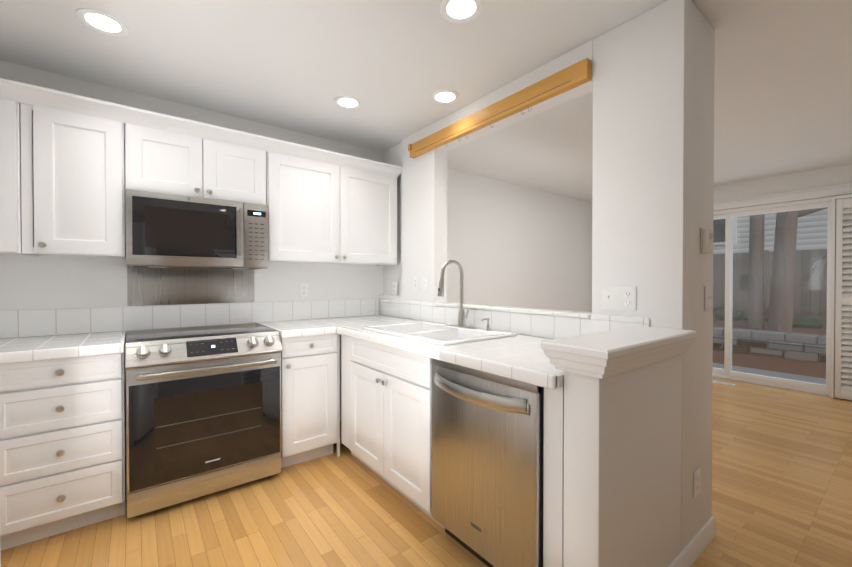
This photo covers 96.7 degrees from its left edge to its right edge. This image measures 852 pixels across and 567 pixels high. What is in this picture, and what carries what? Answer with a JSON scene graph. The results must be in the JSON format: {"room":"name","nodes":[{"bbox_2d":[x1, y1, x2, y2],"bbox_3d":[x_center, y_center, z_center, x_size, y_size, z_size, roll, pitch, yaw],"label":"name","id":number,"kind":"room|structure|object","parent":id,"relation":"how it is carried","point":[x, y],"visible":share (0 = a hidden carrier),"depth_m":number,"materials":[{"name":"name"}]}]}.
{"room":"kitchen","nodes":[
{"label":"kitchen","id":0,"kind":"room"},
{"bbox_2d":[0,60,591,421],"bbox_3d":[-0.029,-0.024,3.948,7.250,2.440,0.150,0,1,-38],"label":"wall","id":1,"kind":"structure","parent":0,"point":[511,244],"depth_m":4.06,"materials":[{"name":"white paint"}]},
{"bbox_2d":[0,98,33,256],"bbox_3d":[-2.367,-0.534,1.810,0.634,0.760,0.372,0,1,-38],"label":"upper cabinet","id":2,"kind":"object","parent":1,"relation":"attached to","point":[10,188],"visible":0.71,"depth_m":1.86,"materials":[{"name":"white wood"}]},
{"bbox_2d":[20,103,125,258],"bbox_3d":[-1.952,-0.537,2.130,0.405,0.760,0.372,0,1,-38],"label":"upper cabinet","id":3,"kind":"object","parent":1,"relation":"attached to","point":[72,184],"visible":0.96,"depth_m":2.00,"materials":[{"name":"white wood"}]},
{"bbox_2d":[127,268,253,305],"bbox_3d":[-1.600,0.014,2.638,0.756,0.244,0.004,0,1,-38],"label":"backsplash","id":4,"kind":"structure","parent":1,"relation":"attached to","point":[160,286],"depth_m":2.61,"materials":[{"name":"silver metal"}]},
{"bbox_2d":[125,123,265,204],"bbox_3d":[-1.487,-0.728,2.486,0.761,0.385,0.372,0,1,-38],"label":"upper cabinet","id":5,"kind":"object","parent":1,"relation":"attached to","point":[159,161],"visible":0.96,"depth_m":2.33,"materials":[{"name":"white wood"}]},
{"bbox_2d":[126,189,268,269],"bbox_3d":[-1.466,-0.319,2.462,0.756,0.428,0.439,0,1,-38],"label":"over-the-range microwave","id":6,"kind":"object","parent":5,"relation":"attached to","point":[164,230],"visible":1,"depth_m":2.29,"materials":[{"name":"metal"}]},
{"bbox_2d":[299,283,307,296],"bbox_3d":[-1.000,0.049,3.099,0.070,0.114,0.007,0,1,-38],"label":"outlet","id":7,"kind":"object","parent":1,"relation":"attached to","point":[303,289],"visible":1,"depth_m":3.10,"materials":[{"name":"white plastic"}]},
{"bbox_2d":[266,152,396,265],"bbox_3d":[-0.759,-0.546,3.049,1.069,0.760,0.372,0,1,-38],"label":"upper cabinet","id":8,"kind":"object","parent":1,"relation":"attached to","point":[320,212],"visible":0.98,"depth_m":2.87,"materials":[{"name":"white wood"}]},
{"bbox_2d":[0,78,402,177],"bbox_3d":[-1.450,-0.954,2.505,2.939,0.082,0.379,0,1,-38],"label":"crown molding","id":9,"kind":"structure","parent":8,"relation":"attached to","point":[20,92],"depth_m":2.25,"materials":[{"name":"white wood"}]},
{"bbox_2d":[0,0,851,201],"bbox_3d":[1.543,-1.265,1.897,7.250,0.080,5.300,0,1,-38],"label":"ceiling","id":10,"kind":"structure","parent":0,"point":[783,89],"depth_m":2.11,"materials":[{"name":"white paint"}]},
{"bbox_2d":[76,8,128,35],"bbox_3d":[-1.508,-1.220,1.769,0.190,0.006,0.190,0,1,-38],"label":"recessed light","id":11,"kind":"object","parent":10,"relation":"in","point":[102,22],"visible":1,"depth_m":1.76,"materials":[{"name":"white paint"}]},
{"bbox_2d":[334,96,361,108],"bbox_3d":[-0.528,-1.228,2.562,0.190,0.006,0.190,0,1,-38],"label":"recessed light","id":12,"kind":"object","parent":10,"relation":"in","point":[348,102],"visible":1,"depth_m":2.56,"materials":[{"name":"white paint"}]},
{"bbox_2d":[431,90,459,103],"bbox_3d":[0.125,-1.227,2.484,0.190,0.006,0.190,0,1,-38],"label":"recessed light","id":13,"kind":"object","parent":10,"relation":"in","point":[445,96],"visible":1,"depth_m":2.47,"materials":[{"name":"white paint"}]},
{"bbox_2d":[440,0,482,22],"bbox_3d":[0.155,-1.220,1.674,0.190,0.006,0.190,0,1,-38],"label":"recessed light","id":14,"kind":"object","parent":10,"relation":"in","point":[459,11],"visible":1,"depth_m":1.68,"materials":[{"name":"white paint"}]},
{"bbox_2d":[1,377,851,566],"bbox_3d":[1.543,1.245,1.919,7.250,0.060,5.300,0,1,-38],"label":"floor","id":15,"kind":"structure","parent":0,"point":[781,477],"depth_m":1.97,"materials":[{"name":"brown wood"}]},
{"bbox_2d":[0,342,125,550],"bbox_3d":[-1.893,0.776,2.012,0.465,0.875,0.644,0,1,-38],"label":"base cabinet","id":16,"kind":"object","parent":15,"relation":"on","point":[62,445],"visible":0.96,"depth_m":1.78,"materials":[{"name":"white wood"}]},
{"bbox_2d":[0,300,331,363],"bbox_3d":[-1.380,0.241,2.395,2.904,0.197,0.662,0,1,-38],"label":"countertop","id":17,"kind":"structure","parent":16,"relation":"on","point":[36,335],"depth_m":2.34,"materials":[{"name":"white tile"}]},
{"bbox_2d":[125,323,282,517],"bbox_3d":[-1.373,0.752,2.351,0.760,0.918,0.710,0,1,-38],"label":"range","id":18,"kind":"object","parent":15,"relation":"on","point":[203,410],"visible":1,"depth_m":2.09,"materials":[{"name":"silver metal"}]},
{"bbox_2d":[280,333,339,467],"bbox_3d":[-0.935,0.770,2.750,0.412,0.875,0.644,0,1,-38],"label":"base cabinet","id":19,"kind":"object","parent":15,"relation":"on","point":[310,397],"visible":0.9,"depth_m":2.52,"materials":[{"name":"white wood"}]},
{"bbox_2d":[341,335,420,508],"bbox_3d":[-0.046,0.773,2.412,0.620,0.876,1.036,0,1,-38],"label":"base cabinet","id":20,"kind":"object","parent":15,"relation":"on","point":[386,414],"depth_m":2.16,"materials":[{"name":"white wood"}]},
{"bbox_2d":[431,358,543,566],"bbox_3d":[0.426,0.782,1.735,0.660,0.868,0.596,0,1,-38],"label":"dishwasher","id":21,"kind":"object","parent":15,"relation":"on","point":[487,465],"visible":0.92,"depth_m":1.50,"materials":[{"name":"grey metal"}]},
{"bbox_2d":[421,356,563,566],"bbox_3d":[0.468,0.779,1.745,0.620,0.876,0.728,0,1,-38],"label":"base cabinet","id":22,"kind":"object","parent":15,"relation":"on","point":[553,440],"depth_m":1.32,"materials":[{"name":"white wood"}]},
{"bbox_2d":[320,299,649,389],"bbox_3d":[-0.002,0.241,2.377,0.744,0.197,2.310,0,1,-38],"label":"countertop","id":23,"kind":"structure","parent":22,"relation":"on","point":[521,358],"depth_m":2.02,"materials":[{"name":"white tile"}]},
{"bbox_2d":[361,321,516,345],"bbox_3d":[0.048,0.380,2.338,0.558,0.203,0.836,0,1,-38],"label":"double-bowl sink","id":24,"kind":"object","parent":23,"relation":"in","point":[441,334],"visible":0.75,"depth_m":2.35,"materials":[{"name":"white ceramic"}]},
{"bbox_2d":[481,318,490,330],"bbox_3d":[0.361,0.242,2.288,0.074,0.073,0.036,0,1,-38],"label":"soap pump","id":25,"kind":"object","parent":24,"relation":"on","point":[487,328],"visible":1,"depth_m":2.29,"materials":[{"name":"silver metal"}]},
{"bbox_2d":[438,260,476,328],"bbox_3d":[0.166,0.060,2.426,0.226,0.434,0.256,0,1,-38],"label":"pull-down faucet","id":26,"kind":"object","parent":23,"relation":"on","point":[462,317],"visible":1,"depth_m":2.45,"materials":[{"name":"silver metal"}]},
{"bbox_2d":[712,380,735,385],"bbox_3d":[3.548,1.188,4.600,0.100,0.004,0.320,0,1,-38],"label":"floor vent","id":27,"kind":"object","parent":15,"relation":"in","point":[731,384],"visible":0.71,"depth_m":4.53,"materials":[{"name":"white plastic"}]},
{"bbox_2d":[380,0,714,550],"bbox_3d":[0.478,-0.012,2.684,0.390,2.440,2.470,0,1,-38],"label":"wall","id":28,"kind":"structure","parent":0,"point":[653,146],"depth_m":1.74,"materials":[{"name":"white paint"}]},
{"bbox_2d":[392,282,396,294],"bbox_3d":[-0.277,0.037,3.337,0.007,0.114,0.070,0,1,-38],"label":"outlet","id":29,"kind":"object","parent":28,"relation":"attached to","point":[394,288],"visible":1,"depth_m":3.33,"materials":[{"name":"white plastic"}]},
{"bbox_2d":[413,277,417,290],"bbox_3d":[-0.087,-0.006,3.089,0.007,0.114,0.070,0,1,-38],"label":"outlet","id":30,"kind":"object","parent":28,"relation":"attached to","point":[415,283],"visible":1,"depth_m":3.08,"materials":[{"name":"white plastic"}]},
{"bbox_2d":[422,276,427,290],"bbox_3d":[-0.011,-0.005,2.984,0.015,0.114,0.070,0,1,-38],"label":"light switch","id":31,"kind":"object","parent":28,"relation":"attached to","point":[424,283],"visible":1,"depth_m":2.98,"materials":[{"name":"white plastic"}]},
{"bbox_2d":[408,58,591,157],"bbox_3d":[0.342,-1.058,2.481,0.058,0.135,1.523,0,1,-38],"label":"wooden beam","id":32,"kind":"structure","parent":28,"relation":"attached to","point":[579,73],"depth_m":2.25,"materials":[{"name":"brown wood"}]},
{"bbox_2d":[433,302,591,318],"bbox_3d":[0.500,0.156,2.444,0.174,0.025,1.256,0,1,-38],"label":"sill ledge","id":33,"kind":"object","parent":28,"relation":"on","point":[557,312],"visible":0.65,"depth_m":2.26,"materials":[{"name":"white tile"}]},
{"bbox_2d":[602,286,635,310],"bbox_3d":[0.908,0.066,1.792,0.015,0.114,0.162,0,1,-38],"label":"light switch","id":34,"kind":"object","parent":28,"relation":"attached to","point":[623,298],"visible":1,"depth_m":1.79,"materials":[{"name":"white plastic"}]},
{"bbox_2d":[694,467,699,497],"bbox_3d":[1.214,0.887,1.695,0.070,0.114,0.007,0,1,-38],"label":"outlet","id":35,"kind":"object","parent":28,"relation":"attached to","point":[696,482],"visible":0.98,"depth_m":1.69,"materials":[{"name":"white plastic"}]},
{"bbox_2d":[701,228,712,253],"bbox_3d":[1.277,-0.197,1.718,0.076,0.116,0.031,0,1,-38],"label":"thermostat","id":36,"kind":"object","parent":28,"relation":"attached to","point":[706,241],"visible":0.98,"depth_m":1.70,"materials":[{"name":"beige plastic"}]},
{"bbox_2d":[705,286,710,310],"bbox_3d":[1.316,0.066,1.761,0.070,0.114,0.015,0,1,-38],"label":"light switch","id":37,"kind":"object","parent":28,"relation":"attached to","point":[707,298],"visible":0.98,"depth_m":1.76,"materials":[{"name":"white plastic"}]},
{"bbox_2d":[563,354,681,566],"bbox_3d":[0.769,0.737,1.435,0.679,0.965,0.125,0,1,-38],"label":"wall","id":38,"kind":"structure","parent":0,"point":[622,469],"depth_m":1.28,"materials":[{"name":"white paint"}]},
{"bbox_2d":[541,326,696,378],"bbox_3d":[0.748,0.238,1.415,0.730,0.093,0.229,0,1,-38],"label":"ledge cap","id":39,"kind":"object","parent":38,"relation":"on","point":[604,354],"depth_m":1.26,"materials":[{"name":"white paint"}]},
{"bbox_2d":[668,516,715,566],"bbox_3d":[0.844,1.172,1.663,1.094,0.090,0.412,0,1,-38],"label":"baseboard","id":40,"kind":"structure","parent":38,"relation":"attached to","point":[693,549],"depth_m":1.68,"materials":[{"name":"white paint"}]},
{"bbox_2d":[714,164,851,261],"bbox_3d":[4.355,-0.025,4.075,0.150,2.440,5.000,0,1,-38],"label":"wall","id":41,"kind":"structure","parent":0,"point":[831,176],"depth_m":4.29,"materials":[{"name":"white paint"}]},
{"bbox_2d":[712,183,851,398],"bbox_3d":[3.798,0.070,4.748,0.152,2.238,2.135,0,1,-38],"label":"sliding glass door","id":42,"kind":"structure","parent":41,"relation":"attached to","point":[727,371],"depth_m":4.41,"materials":[{"name":"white glass"}]},
{"bbox_2d":[830,194,851,399],"bbox_3d":[4.799,0.144,3.314,0.072,2.115,1.720,0,1,-38],"label":"shutter","id":43,"kind":"object","parent":41,"relation":"attached to","point":[841,332],"visible":1,"depth_m":3.93,"materials":[{"name":"white paint"}]},
{"label":"outside","id":44,"kind":"structure","parent":0,"visible":0},
{"bbox_2d":[713,316,825,384],"bbox_3d":[13.595,0.995,11.835,23.950,0.460,24.000,0,1,-38],"label":"ground","id":45,"kind":"structure","parent":44,"point":[787,373],"depth_m":5.72,"materials":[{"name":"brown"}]},
{"bbox_2d":[714,308,724,319],"label":"plants","id":46,"kind":"object","parent":45,"relation":"on","point":[717,312],"depth_m":8.39,"materials":[{"name":"green plant"}]},
{"bbox_2d":[732,309,747,321],"label":"plants","id":47,"kind":"object","parent":45,"relation":"on","point":[737,318],"depth_m":8.19,"materials":[{"name":"green plant"}]},
{"bbox_2d":[713,326,825,362],"bbox_3d":[5.676,1.003,6.611,0.354,0.399,15.391,0,1,-38],"label":"blocks","id":48,"kind":"object","parent":45,"relation":"on","point":[813,357],"depth_m":6.27},
{"bbox_2d":[713,249,826,322],"bbox_3d":[8.399,0.016,7.822,0.130,1.570,24.000,0,1,-38],"label":"fence","id":49,"kind":"object","parent":45,"relation":"on","point":[767,255],"depth_m":8.58,"materials":[{"name":"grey wood"}]},
{"bbox_2d":[713,208,827,253],"bbox_3d":[14.764,-3.183,12.697,10.000,8.600,24.000,0,1,-38],"label":"house","id":50,"kind":"structure","parent":45,"relation":"on","point":[743,243],"depth_m":11.22,"materials":[{"name":"grey"}]},
{"bbox_2d":[747,207,827,331],"bbox_3d":[6.634,-2.468,6.517,0.948,6.754,3.433,0,1,-38],"label":"trunks","id":51,"kind":"object","parent":45,"relation":"on","point":[801,280],"depth_m":6.59,"materials":[{"name":"brown plant"}]},
{"bbox_2d":[792,316,826,327],"label":"plants","id":52,"kind":"object","parent":45,"relation":"on","point":[799,319],"depth_m":7.02,"materials":[{"name":"green plant"}]}
]}

